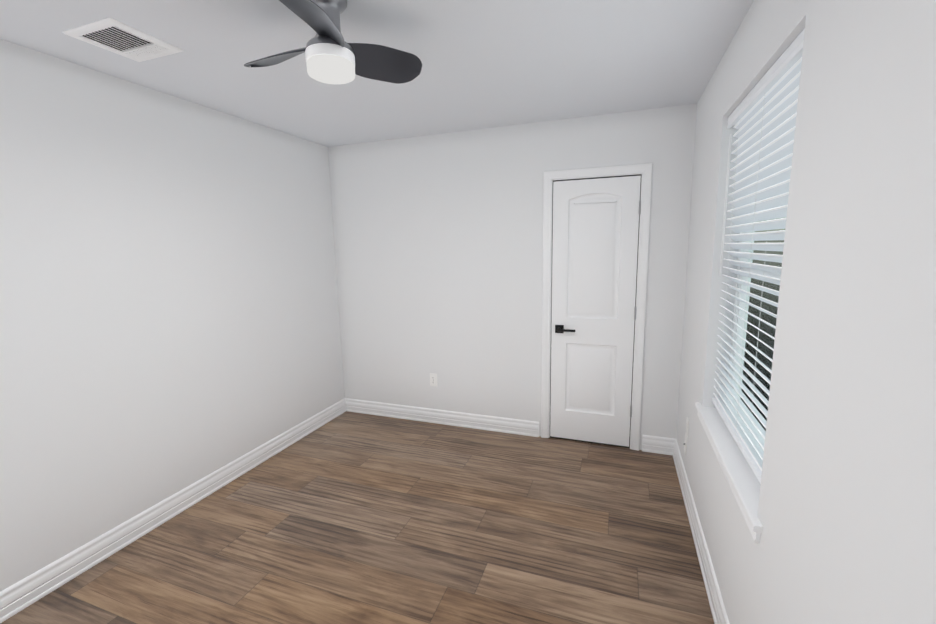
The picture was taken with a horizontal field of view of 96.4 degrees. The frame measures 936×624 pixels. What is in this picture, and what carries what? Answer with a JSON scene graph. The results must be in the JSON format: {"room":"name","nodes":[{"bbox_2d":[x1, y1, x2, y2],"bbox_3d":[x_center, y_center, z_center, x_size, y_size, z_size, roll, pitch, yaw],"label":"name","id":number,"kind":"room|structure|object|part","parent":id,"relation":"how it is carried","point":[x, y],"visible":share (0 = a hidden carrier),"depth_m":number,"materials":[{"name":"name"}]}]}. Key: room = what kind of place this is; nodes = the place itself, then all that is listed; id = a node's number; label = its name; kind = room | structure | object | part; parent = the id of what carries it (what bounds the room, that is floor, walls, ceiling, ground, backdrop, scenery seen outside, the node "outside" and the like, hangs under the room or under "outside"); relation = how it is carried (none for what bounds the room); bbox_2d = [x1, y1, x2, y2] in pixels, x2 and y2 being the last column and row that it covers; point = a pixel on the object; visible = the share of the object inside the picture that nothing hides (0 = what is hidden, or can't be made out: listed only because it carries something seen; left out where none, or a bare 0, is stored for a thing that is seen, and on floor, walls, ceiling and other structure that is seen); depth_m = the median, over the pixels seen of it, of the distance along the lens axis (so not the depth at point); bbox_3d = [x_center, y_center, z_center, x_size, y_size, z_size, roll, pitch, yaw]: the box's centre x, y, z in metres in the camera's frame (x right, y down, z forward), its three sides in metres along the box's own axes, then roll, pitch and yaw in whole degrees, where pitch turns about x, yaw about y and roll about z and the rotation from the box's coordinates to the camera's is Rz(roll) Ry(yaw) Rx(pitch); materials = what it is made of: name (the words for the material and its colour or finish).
{"room":"empty bedroom","nodes":[
{"label":"empty bedroom","id":0,"kind":"room"},
{"bbox_2d":[0,39,344,591],"bbox_3d":[-1.980,0.061,1.995,0.160,2.440,4.431,2,9,20],"label":"wall","id":1,"kind":"structure","parent":0,"point":[169,317],"depth_m":2.27,"materials":[{"name":"white paint"}]},
{"bbox_2d":[0,399,347,622],"bbox_3d":[-1.873,1.207,2.144,0.020,0.125,4.111,2,9,20],"label":"baseboard","id":2,"kind":"structure","parent":1,"relation":"attached to","point":[20,595],"depth_m":2.31,"materials":[{"name":"white paint"}]},
{"bbox_2d":[0,411,713,623],"bbox_3d":[-0.520,1.368,1.679,3.212,0.100,4.431,2,9,20],"label":"floor","id":3,"kind":"structure","parent":0,"point":[346,517],"depth_m":2.22,"materials":[{"name":"brown wood"}]},
{"bbox_2d":[0,0,753,146],"bbox_3d":[-0.568,-1.141,1.285,3.212,0.100,4.431,2,9,20],"label":"ceiling","id":4,"kind":"structure","parent":0,"point":[491,63],"depth_m":1.97,"materials":[{"name":"white paint"}]},
{"bbox_2d":[62,17,183,61],"bbox_3d":[-1.454,-1.144,1.779,0.292,0.012,0.292,2,9,20],"label":"ceiling vent","id":5,"kind":"object","parent":4,"relation":"in","point":[117,37],"visible":1,"depth_m":1.76,"materials":[{"name":"white metal"}]},
{"bbox_2d":[244,0,421,83],"bbox_3d":[-0.567,-0.993,1.521,0.618,0.264,0.670,2,9,20],"label":"fan","id":6,"kind":"object","parent":4,"relation":"hanging from","point":[332,56],"visible":1,"depth_m":1.50,"materials":[{"name":"black plastic"}]},
{"bbox_3d":[-0.695,-0.960,1.576,0.342,0.069,0.165,2,9,20],"label":"blade","id":7,"kind":"part","parent":6,"relation":"part of","materials":[{"name":"grey"}]},
{"bbox_3d":[-0.479,-0.924,1.321,0.183,0.069,0.338,2,9,20],"label":"blade","id":8,"kind":"part","parent":6,"relation":"part of","materials":[{"name":"grey"}]},
{"bbox_3d":[-0.503,-1.031,1.508,0.164,0.188,0.164,2,9,20],"label":"motor","id":9,"kind":"part","parent":6,"relation":"part of","materials":[{"name":"silver metal"}]},
{"bbox_3d":[-0.337,-0.978,1.644,0.266,0.069,0.289,2,9,20],"label":"blade","id":10,"kind":"part","parent":6,"relation":"part of","materials":[{"name":"grey"}]},
{"bbox_2d":[328,103,696,449],"bbox_3d":[0.176,-0.212,3.466,2.892,2.440,0.160,2,9,20],"label":"wall","id":11,"kind":"structure","parent":0,"point":[438,240],"depth_m":3.40,"materials":[{"name":"white paint"}]},
{"bbox_2d":[430,373,436,385],"bbox_3d":[-0.305,0.598,3.683,0.070,0.115,0.007,2,9,20],"label":"electrical outlet","id":12,"kind":"object","parent":11,"relation":"attached to","point":[433,379],"visible":1,"depth_m":3.68,"materials":[{"name":"white plastic"}]},
{"bbox_2d":[344,398,538,436],"bbox_3d":[-0.294,0.928,3.727,1.851,0.125,0.021,2,9,20],"label":"baseboard","id":13,"kind":"structure","parent":11,"relation":"attached to","point":[468,420],"depth_m":3.69,"materials":[{"name":"white paint"}]},
{"bbox_2d":[550,176,640,446],"bbox_3d":[0.940,0.032,3.157,0.610,2.000,0.048,2,9,20],"label":"door","id":14,"kind":"structure","parent":11,"relation":"in","point":[595,245],"depth_m":3.14,"materials":[{"name":"white paint"}]},
{"bbox_2d":[555,325,574,332],"bbox_3d":[0.744,0.137,3.204,0.157,0.064,0.056,2,9,20],"label":"door handle","id":15,"kind":"object","parent":14,"relation":"attached to","point":[559,329],"depth_m":3.22,"materials":[{"name":"black metal"}]},
{"bbox_3d":[1.218,0.007,3.049,0.014,1.593,0.043,2,9,20],"label":"door hinges","id":16,"kind":"part","parent":14,"relation":"part of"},
{"bbox_2d":[541,163,652,450],"bbox_3d":[0.954,-0.008,3.208,0.744,2.088,0.178,2,9,20],"label":"door frame","id":17,"kind":"structure","parent":11,"relation":"attached to","point":[645,169],"depth_m":3.09,"materials":[{"name":"white paint"}]},
{"bbox_2d":[676,0,935,623],"bbox_3d":[0.892,0.166,0.970,0.160,2.440,4.431,2,9,20],"label":"wall","id":18,"kind":"structure","parent":0,"point":[847,508],"depth_m":0.89,"materials":[{"name":"white paint"}]},
{"bbox_2d":[683,434,686,454],"bbox_3d":[1.377,0.838,2.658,0.014,0.115,0.070,2,9,20],"label":"outlet","id":19,"kind":"object","parent":18,"relation":"attached to","point":[685,445],"visible":0.96,"depth_m":2.64,"materials":[{"name":"white plastic"}]},
{"bbox_2d":[642,435,729,623],"bbox_3d":[0.731,1.303,1.214,0.229,0.125,4.111,2,9,20],"label":"baseboard","id":20,"kind":"structure","parent":18,"relation":"attached to","point":[661,445],"depth_m":2.21,"materials":[{"name":"white paint"}]},
{"bbox_2d":[695,402,762,543],"bbox_3d":[1.118,0.607,1.759,0.132,0.067,1.069,2,9,20],"label":"window sill","id":21,"kind":"structure","parent":18,"relation":"attached to","point":[742,480],"depth_m":1.62,"materials":[{"name":"white paint"}]},
{"bbox_2d":[727,217,783,450],"bbox_3d":[1.184,-0.137,1.613,0.064,1.445,0.955,2,9,20],"label":"window","id":22,"kind":"structure","parent":18,"relation":"in","point":[740,322],"depth_m":2.02,"materials":[{"name":"white plastic"}]},
{"bbox_2d":[712,28,804,483],"bbox_3d":[1.117,-0.157,1.634,0.074,1.407,0.949,2,9,20],"label":"window blinds","id":23,"kind":"object","parent":22,"relation":"attached to","point":[762,117],"visible":0.5,"depth_m":1.60,"materials":[{"name":"white plastic"}]}
]}

